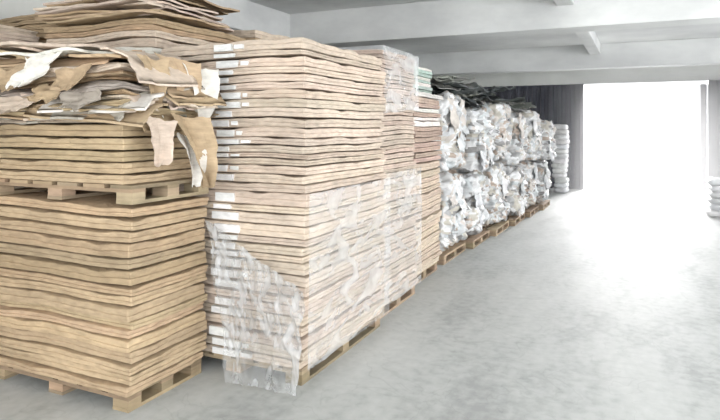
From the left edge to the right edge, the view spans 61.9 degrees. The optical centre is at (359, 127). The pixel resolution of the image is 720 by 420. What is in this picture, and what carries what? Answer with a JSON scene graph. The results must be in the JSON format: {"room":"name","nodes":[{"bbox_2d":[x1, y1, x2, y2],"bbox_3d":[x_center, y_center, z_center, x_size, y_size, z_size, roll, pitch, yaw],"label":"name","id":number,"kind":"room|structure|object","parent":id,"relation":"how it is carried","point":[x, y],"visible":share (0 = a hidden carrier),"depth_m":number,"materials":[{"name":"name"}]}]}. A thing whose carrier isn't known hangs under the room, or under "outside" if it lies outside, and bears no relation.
{"room":"warehouse","nodes":[
{"label":"warehouse","id":0,"kind":"room"},
{"bbox_2d":[0,0,63,18],"bbox_3d":[-2.694,-0.125,7.711,0.200,3.450,21.700,0,0,25],"label":"wall","id":1,"kind":"structure","parent":0,"point":[8,8],"depth_m":5.98,"materials":[{"name":"paint"}]},
{"bbox_2d":[207,0,441,75],"bbox_3d":[-2.420,-1.625,7.528,0.450,0.450,21.600,0,0,25],"label":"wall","id":2,"kind":"structure","parent":0,"point":[251,16],"depth_m":8.96,"materials":[{"name":"paint"}]},
{"bbox_2d":[0,188,719,419],"bbox_3d":[2.696,1.700,5.308,12.000,0.200,21.900,0,0,25],"label":"floor","id":3,"kind":"structure","parent":0,"point":[598,304],"depth_m":4.35,"materials":[{"name":"concrete"}]},
{"bbox_2d":[0,358,200,412],"bbox_3d":[-1.704,1.548,3.895,1.180,0.105,0.620,0,0,25],"label":"wooden pallet","id":4,"kind":"object","parent":3,"relation":"on","point":[128,404],"visible":0.36,"depth_m":3.61,"materials":[{"name":"brown wood"}]},
{"bbox_2d":[0,190,208,397],"bbox_3d":[-1.693,0.958,3.884,1.267,1.075,0.699,0,0,25],"label":"stack","id":5,"kind":"object","parent":4,"relation":"on","point":[97,292],"visible":0.96,"depth_m":3.56,"materials":[{"name":"beige cardboard"}]},
{"bbox_2d":[0,178,208,204],"bbox_3d":[-1.683,0.372,3.869,1.240,0.105,0.650,0,0,25],"label":"wooden pallet","id":6,"kind":"object","parent":5,"relation":"on","point":[130,194],"visible":0.62,"depth_m":3.58,"materials":[{"name":"brown wood"}]},
{"bbox_2d":[0,123,191,184],"bbox_3d":[-1.751,0.144,3.894,1.274,0.352,0.673,0,0,25],"label":"stack","id":7,"kind":"object","parent":6,"relation":"on","point":[116,154],"visible":0.86,"depth_m":3.55,"materials":[{"name":"beige cardboard"}]},
{"bbox_2d":[0,62,218,123],"bbox_3d":[-1.742,-0.218,3.846,1.495,0.376,0.892,0,0,25],"label":"stack","id":8,"kind":"object","parent":7,"relation":"on","point":[109,77],"visible":0.27,"depth_m":3.37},
{"bbox_2d":[0,41,226,132],"bbox_3d":[-1.732,-0.261,3.821,1.674,0.576,0.849,0,0,25],"label":"cardboard sheets","id":9,"kind":"object","parent":8,"relation":"on","point":[72,54],"visible":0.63,"depth_m":3.45,"materials":[{"name":"beige cardboard"}]},
{"bbox_2d":[0,52,219,187],"bbox_3d":[-1.522,-0.035,3.447,1.360,0.823,0.543,0,0,-7],"label":"cardboard","id":10,"kind":"object","parent":9,"relation":"hanging from","point":[200,142],"visible":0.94,"depth_m":3.47,"materials":[{"name":"cardboard"}]},
{"bbox_2d":[201,314,379,385],"bbox_3d":[-0.570,1.548,4.503,1.040,0.105,1.240,0,0,25],"label":"wooden pallet","id":11,"kind":"object","parent":3,"relation":"on","point":[313,368],"visible":0.34,"depth_m":3.98,"materials":[{"name":"brown wood"}]},
{"bbox_2d":[179,179,385,368],"bbox_3d":[-0.567,0.947,4.500,1.142,1.096,1.349,0,0,25],"label":"stack","id":12,"kind":"object","parent":11,"relation":"on","point":[328,244],"visible":0.82,"depth_m":3.91,"materials":[{"name":"beige cardboard"}]},
{"bbox_2d":[207,226,302,392],"bbox_3d":[-0.682,1.098,3.720,0.741,0.995,0.105,0,0,25],"label":"plastic sheet","id":13,"kind":"object","parent":12,"relation":"attached to","point":[266,324],"visible":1,"depth_m":3.68,"materials":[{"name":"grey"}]},
{"bbox_2d":[161,37,386,193],"bbox_3d":[-0.585,-0.087,4.476,1.205,0.974,1.332,0,0,25],"label":"stack","id":14,"kind":"object","parent":12,"relation":"on","point":[291,121],"visible":0.84,"depth_m":3.87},
{"bbox_2d":[380,285,414,318],"bbox_3d":[-0.109,1.548,5.623,1.010,0.105,0.860,0,0,25],"label":"wooden pallet","id":15,"kind":"object","parent":3,"relation":"on","point":[397,301],"visible":0.13,"depth_m":5.39,"materials":[{"name":"brown wood"}]},
{"bbox_2d":[379,169,418,304],"bbox_3d":[-0.109,0.938,5.625,1.084,1.114,0.933,0,0,25],"label":"stack","id":16,"kind":"object","parent":15,"relation":"on","point":[399,259],"visible":0.27,"depth_m":5.39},
{"bbox_2d":[352,49,415,172],"bbox_3d":[-0.126,-0.146,5.586,1.089,1.051,0.854,0,0,25],"label":"stack","id":17,"kind":"object","parent":16,"relation":"on","point":[398,89],"visible":0.32,"depth_m":5.34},
{"bbox_2d":[415,262,436,284],"bbox_3d":[0.245,1.548,6.583,0.980,0.105,0.860,0,0,25],"label":"wooden pallet","id":18,"kind":"object","parent":3,"relation":"on","point":[432,268],"visible":0.16,"depth_m":6.52,"materials":[{"name":"brown wood"}]},
{"bbox_2d":[410,160,441,274],"bbox_3d":[0.244,0.920,6.584,1.085,1.150,0.946,0,0,25],"label":"stack","id":19,"kind":"object","parent":18,"relation":"on","point":[428,195],"visible":0.2,"depth_m":6.39,"materials":[{"name":"beige cardboard"}]},
{"bbox_2d":[397,90,442,162],"bbox_3d":[0.246,-0.019,6.581,1.110,0.739,0.962,0,0,25],"label":"stack","id":20,"kind":"object","parent":19,"relation":"on","point":[426,116],"visible":0.25,"depth_m":6.32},
{"bbox_2d":[412,65,432,93],"bbox_3d":[0.245,-0.518,6.560,0.948,0.277,0.753,0,0,25],"label":"boards","id":21,"kind":"object","parent":20,"relation":"on","point":[421,75],"visible":0.3,"depth_m":6.41,"materials":[{"name":"cardboard"}]},
{"bbox_2d":[437,242,464,264],"bbox_3d":[0.726,1.548,7.639,1.000,0.105,0.960,0,0,25],"label":"wooden pallet","id":22,"kind":"object","parent":3,"relation":"on","point":[457,248],"visible":0.27,"depth_m":7.38,"materials":[{"name":"brown wood"}]},
{"bbox_2d":[437,169,470,250],"bbox_3d":[0.729,0.989,7.612,1.229,1.012,1.127,0,0,25],"label":"bale","id":23,"kind":"object","parent":22,"relation":"on","point":[454,207],"visible":0.38,"depth_m":7.20},
{"bbox_2d":[433,90,468,171],"bbox_3d":[0.713,0.011,7.631,1.238,1.033,1.109,0,0,25],"label":"bale","id":24,"kind":"object","parent":23,"relation":"on","point":[452,120],"visible":0.34,"depth_m":7.25},
{"bbox_2d":[459,230,489,248],"bbox_3d":[1.242,1.548,8.568,1.000,0.105,0.960,0,0,25],"label":"wooden pallet","id":25,"kind":"object","parent":3,"relation":"on","point":[472,241],"visible":0.27,"depth_m":8.24,"materials":[{"name":"brown wood"}]},
{"bbox_2d":[459,171,490,235],"bbox_3d":[1.210,1.017,8.576,1.237,0.955,1.160,0,0,25],"label":"bale","id":26,"kind":"object","parent":25,"relation":"on","point":[476,187],"visible":0.34,"depth_m":8.10},
{"bbox_2d":[451,105,495,172],"bbox_3d":[1.271,0.117,8.541,1.271,0.962,1.125,0,0,25],"label":"bale","id":27,"kind":"object","parent":26,"relation":"on","point":[479,148],"visible":0.45,"depth_m":8.00},
{"bbox_2d":[430,75,487,108],"bbox_3d":[1.136,-0.480,8.211,1.182,0.434,2.126,0,0,10],"label":"heap","id":28,"kind":"object","parent":27,"relation":"on","point":[439,83],"visible":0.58,"depth_m":7.65,"materials":[{"name":"plastic"}]},
{"bbox_2d":[482,220,508,235],"bbox_3d":[1.758,1.548,9.497,1.000,0.105,0.960,0,0,25],"label":"wooden pallet","id":29,"kind":"object","parent":3,"relation":"on","point":[496,229],"visible":0.29,"depth_m":9.16,"materials":[{"name":"brown wood"}]},
{"bbox_2d":[464,161,509,226],"bbox_3d":[1.718,0.981,9.493,1.236,1.028,1.132,0,0,25],"label":"bale","id":30,"kind":"object","parent":29,"relation":"on","point":[497,207],"visible":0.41,"depth_m":9.01},
{"bbox_2d":[473,99,512,160],"bbox_3d":[1.756,0.030,9.481,1.258,1.016,1.142,0,0,25],"label":"bale","id":31,"kind":"object","parent":30,"relation":"on","point":[501,135],"visible":0.29,"depth_m":9.02},
{"bbox_2d":[507,212,524,225],"bbox_3d":[2.274,1.548,10.426,1.000,0.105,0.960,0,0,25],"label":"wooden pallet","id":32,"kind":"object","parent":3,"relation":"on","point":[513,220],"visible":0.27,"depth_m":10.02,"materials":[{"name":"brown wood"}]},
{"bbox_2d":[503,165,527,215],"bbox_3d":[2.279,1.045,10.418,1.217,0.899,1.116,0,0,25],"label":"bale","id":33,"kind":"object","parent":32,"relation":"on","point":[517,185],"visible":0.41,"depth_m":9.91},
{"bbox_2d":[494,111,529,164],"bbox_3d":[2.310,0.151,10.414,1.192,0.933,1.141,0,0,25],"label":"bale","id":34,"kind":"object","parent":33,"relation":"on","point":[519,145],"visible":0.32,"depth_m":9.89},
{"bbox_2d":[468,86,526,111],"bbox_3d":[1.964,-0.456,10.054,1.489,0.454,1.866,0,0,25],"label":"heap","id":35,"kind":"object","parent":34,"relation":"on","point":[481,96],"visible":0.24,"depth_m":9.65,"materials":[{"name":"plastic"}]},
{"bbox_2d":[525,205,538,217],"bbox_3d":[2.790,1.548,11.355,1.000,0.105,0.960,0,0,25],"label":"wooden pallet","id":36,"kind":"object","parent":3,"relation":"on","point":[532,209],"visible":0.29,"depth_m":11.09,"materials":[{"name":"brown wood"}]},
{"bbox_2d":[514,160,539,208],"bbox_3d":[2.747,1.023,11.359,1.215,0.943,1.132,0,0,22],"label":"bale","id":37,"kind":"object","parent":36,"relation":"on","point":[530,169],"visible":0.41,"depth_m":10.99},
{"bbox_2d":[519,110,543,160],"bbox_3d":[2.811,0.133,11.329,1.194,0.928,1.116,0,0,25],"label":"bale","id":38,"kind":"object","parent":37,"relation":"on","point":[534,134],"visible":0.34,"depth_m":10.82},
{"bbox_2d":[489,96,535,112],"bbox_3d":[2.725,-0.321,11.727,1.391,0.532,1.752,0,0,25],"label":"heap","id":39,"kind":"object","parent":38,"relation":"on","point":[520,104],"visible":0.23,"depth_m":11.28,"materials":[{"name":"plastic"}]},
{"bbox_2d":[534,200,549,209],"bbox_3d":[3.306,1.548,12.284,1.000,0.105,0.960,0,0,25],"label":"wooden pallet","id":40,"kind":"object","parent":3,"relation":"on","point":[542,205],"visible":0.3,"depth_m":12.00,"materials":[{"name":"brown wood"}]},
{"bbox_2d":[528,159,551,201],"bbox_3d":[3.293,1.053,12.278,1.233,0.884,1.132,0,0,25],"label":"bale","id":41,"kind":"object","parent":40,"relation":"on","point":[543,173],"visible":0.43,"depth_m":11.76},
{"bbox_2d":[538,118,557,161],"bbox_3d":[3.363,0.225,12.244,1.263,0.877,1.152,0,0,25],"label":"bale","id":42,"kind":"object","parent":41,"relation":"on","point":[547,128],"visible":0.29,"depth_m":11.69},
{"bbox_2d":[551,124,569,192],"bbox_3d":[4.971,0.752,14.882,0.426,1.696,0.537,0,0,25],"label":"sacks","id":43,"kind":"object","parent":3,"relation":"on","point":[561,136],"visible":0.93,"depth_m":14.67,"materials":[{"name":"plastic"}]},
{"bbox_2d":[704,177,719,216],"bbox_3d":[6.842,1.254,10.820,1.086,0.691,0.760,0,0,25],"label":"sacks","id":44,"kind":"object","parent":3,"relation":"on","point":[713,198],"visible":1,"depth_m":10.72,"materials":[{"name":"plastic"}]},
{"bbox_3d":[-1.734,1.547,5.001,1.090,0.105,1.060,0,0,25],"label":"wooden pallet","id":45,"kind":"object","parent":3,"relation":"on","visible":0},
{"bbox_2d":[44,18,245,193],"bbox_3d":[-1.736,0.346,5.003,1.225,2.298,1.198,0,0,25],"label":"stack","id":46,"kind":"object","parent":45,"relation":"on","point":[149,35],"visible":0.06,"depth_m":4.48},
{"bbox_2d":[33,0,239,32],"bbox_3d":[-1.774,-0.905,4.883,1.342,0.220,1.170,0,0,25],"label":"cardboard sheets","id":47,"kind":"object","parent":46,"relation":"on","point":[195,13],"visible":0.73,"depth_m":4.53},
{"bbox_3d":[-1.206,1.547,6.134,1.090,0.105,1.060,0,0,25],"label":"wooden pallet","id":48,"kind":"object","parent":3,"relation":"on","visible":0},
{"bbox_2d":[227,30,288,39],"bbox_3d":[-1.211,0.295,6.136,1.227,2.399,1.193,0,0,25],"label":"stack","id":49,"kind":"object","parent":48,"relation":"on","point":[245,34],"visible":0.02,"depth_m":5.47,"materials":[{"name":"beige cardboard"}]},
{"bbox_3d":[-3.301,1.547,4.574,1.010,0.105,1.060,0,0,25],"label":"wooden pallet","id":50,"kind":"object","parent":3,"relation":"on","visible":0},
{"bbox_2d":[0,24,43,191],"bbox_3d":[-3.301,0.342,4.571,1.146,2.305,1.192,0,0,25],"label":"stack","id":51,"kind":"object","parent":50,"relation":"on","point":[7,33],"visible":0.05,"depth_m":4.68,"materials":[{"name":"beige cardboard"}]},
{"bbox_3d":[-2.752,1.547,5.752,1.010,0.105,1.060,0,0,25],"label":"wooden pallet","id":52,"kind":"object","parent":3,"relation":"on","visible":0},
{"bbox_2d":[0,14,61,191],"bbox_3d":[-2.750,0.243,5.752,1.158,2.503,1.209,0,0,25],"label":"stack","id":53,"kind":"object","parent":52,"relation":"on","point":[28,22],"visible":0.02,"depth_m":5.20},
{"bbox_2d":[247,0,719,53],"bbox_3d":[2.696,-1.950,5.308,12.000,0.200,21.900,0,0,25],"label":"ceiling","id":54,"kind":"structure","parent":0,"point":[286,6],"depth_m":12.13,"materials":[{"name":"paint"}]},
{"bbox_2d":[290,0,719,47],"bbox_3d":[3.816,-1.590,7.710,11.600,0.520,0.500,0,0,25],"label":"ceiling beam","id":55,"kind":"structure","parent":54,"relation":"attached to","point":[439,20],"depth_m":8.44,"materials":[{"name":"white concrete"}]},
{"bbox_2d":[413,37,719,75],"bbox_3d":[6.278,-1.590,12.989,11.600,0.520,0.450,0,0,25],"label":"ceiling beam","id":56,"kind":"structure","parent":54,"relation":"attached to","point":[702,51],"depth_m":13.44,"materials":[{"name":"white concrete"}]},
{"bbox_2d":[553,0,573,5],"bbox_3d":[1.528,-1.735,5.383,0.220,0.230,5.630,0,0,25],"label":"rib","id":57,"kind":"object","parent":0,"point":[558,2],"depth_m":7.75,"materials":[{"name":"white concrete"}]},
{"bbox_2d":[442,65,719,188],"bbox_3d":[7.260,-0.125,15.096,11.600,3.450,0.200,0,0,25],"label":"wall","id":58,"kind":"structure","parent":0,"point":[703,72],"depth_m":15.80,"materials":[{"name":"paint"}]},
{"bbox_2d":[580,84,583,188],"bbox_3d":[5.831,0.225,15.746,0.080,2.750,0.230,0,0,25],"label":"trim","id":59,"kind":"structure","parent":58,"relation":"attached to","point":[581,85],"depth_m":15.64,"materials":[{"name":"paint"}]},
{"bbox_2d":[686,84,706,191],"bbox_3d":[8.615,0.250,15.356,0.170,2.660,1.350,0,0,15],"label":"door","id":60,"kind":"structure","parent":58,"relation":"in","point":[696,95],"depth_m":15.06,"materials":[{"name":"paint"}]},
{"bbox_2d":[708,80,711,189],"bbox_3d":[8.468,0.225,14.516,0.080,2.750,0.230,0,0,25],"label":"trim","id":61,"kind":"structure","parent":58,"relation":"attached to","point":[709,81],"depth_m":14.42,"materials":[{"name":"paint"}]},
{"bbox_2d":[575,31,600,54],"bbox_3d":[4.064,-1.735,10.821,0.220,0.230,5.330,0,0,25],"label":"rib","id":62,"kind":"object","parent":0,"point":[590,40],"depth_m":11.50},
{"label":"outside","id":63,"kind":"structure","parent":0,"visible":0},
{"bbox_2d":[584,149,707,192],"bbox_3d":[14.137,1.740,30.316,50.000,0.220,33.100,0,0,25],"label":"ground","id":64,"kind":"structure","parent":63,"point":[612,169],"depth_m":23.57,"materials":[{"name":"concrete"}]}
]}

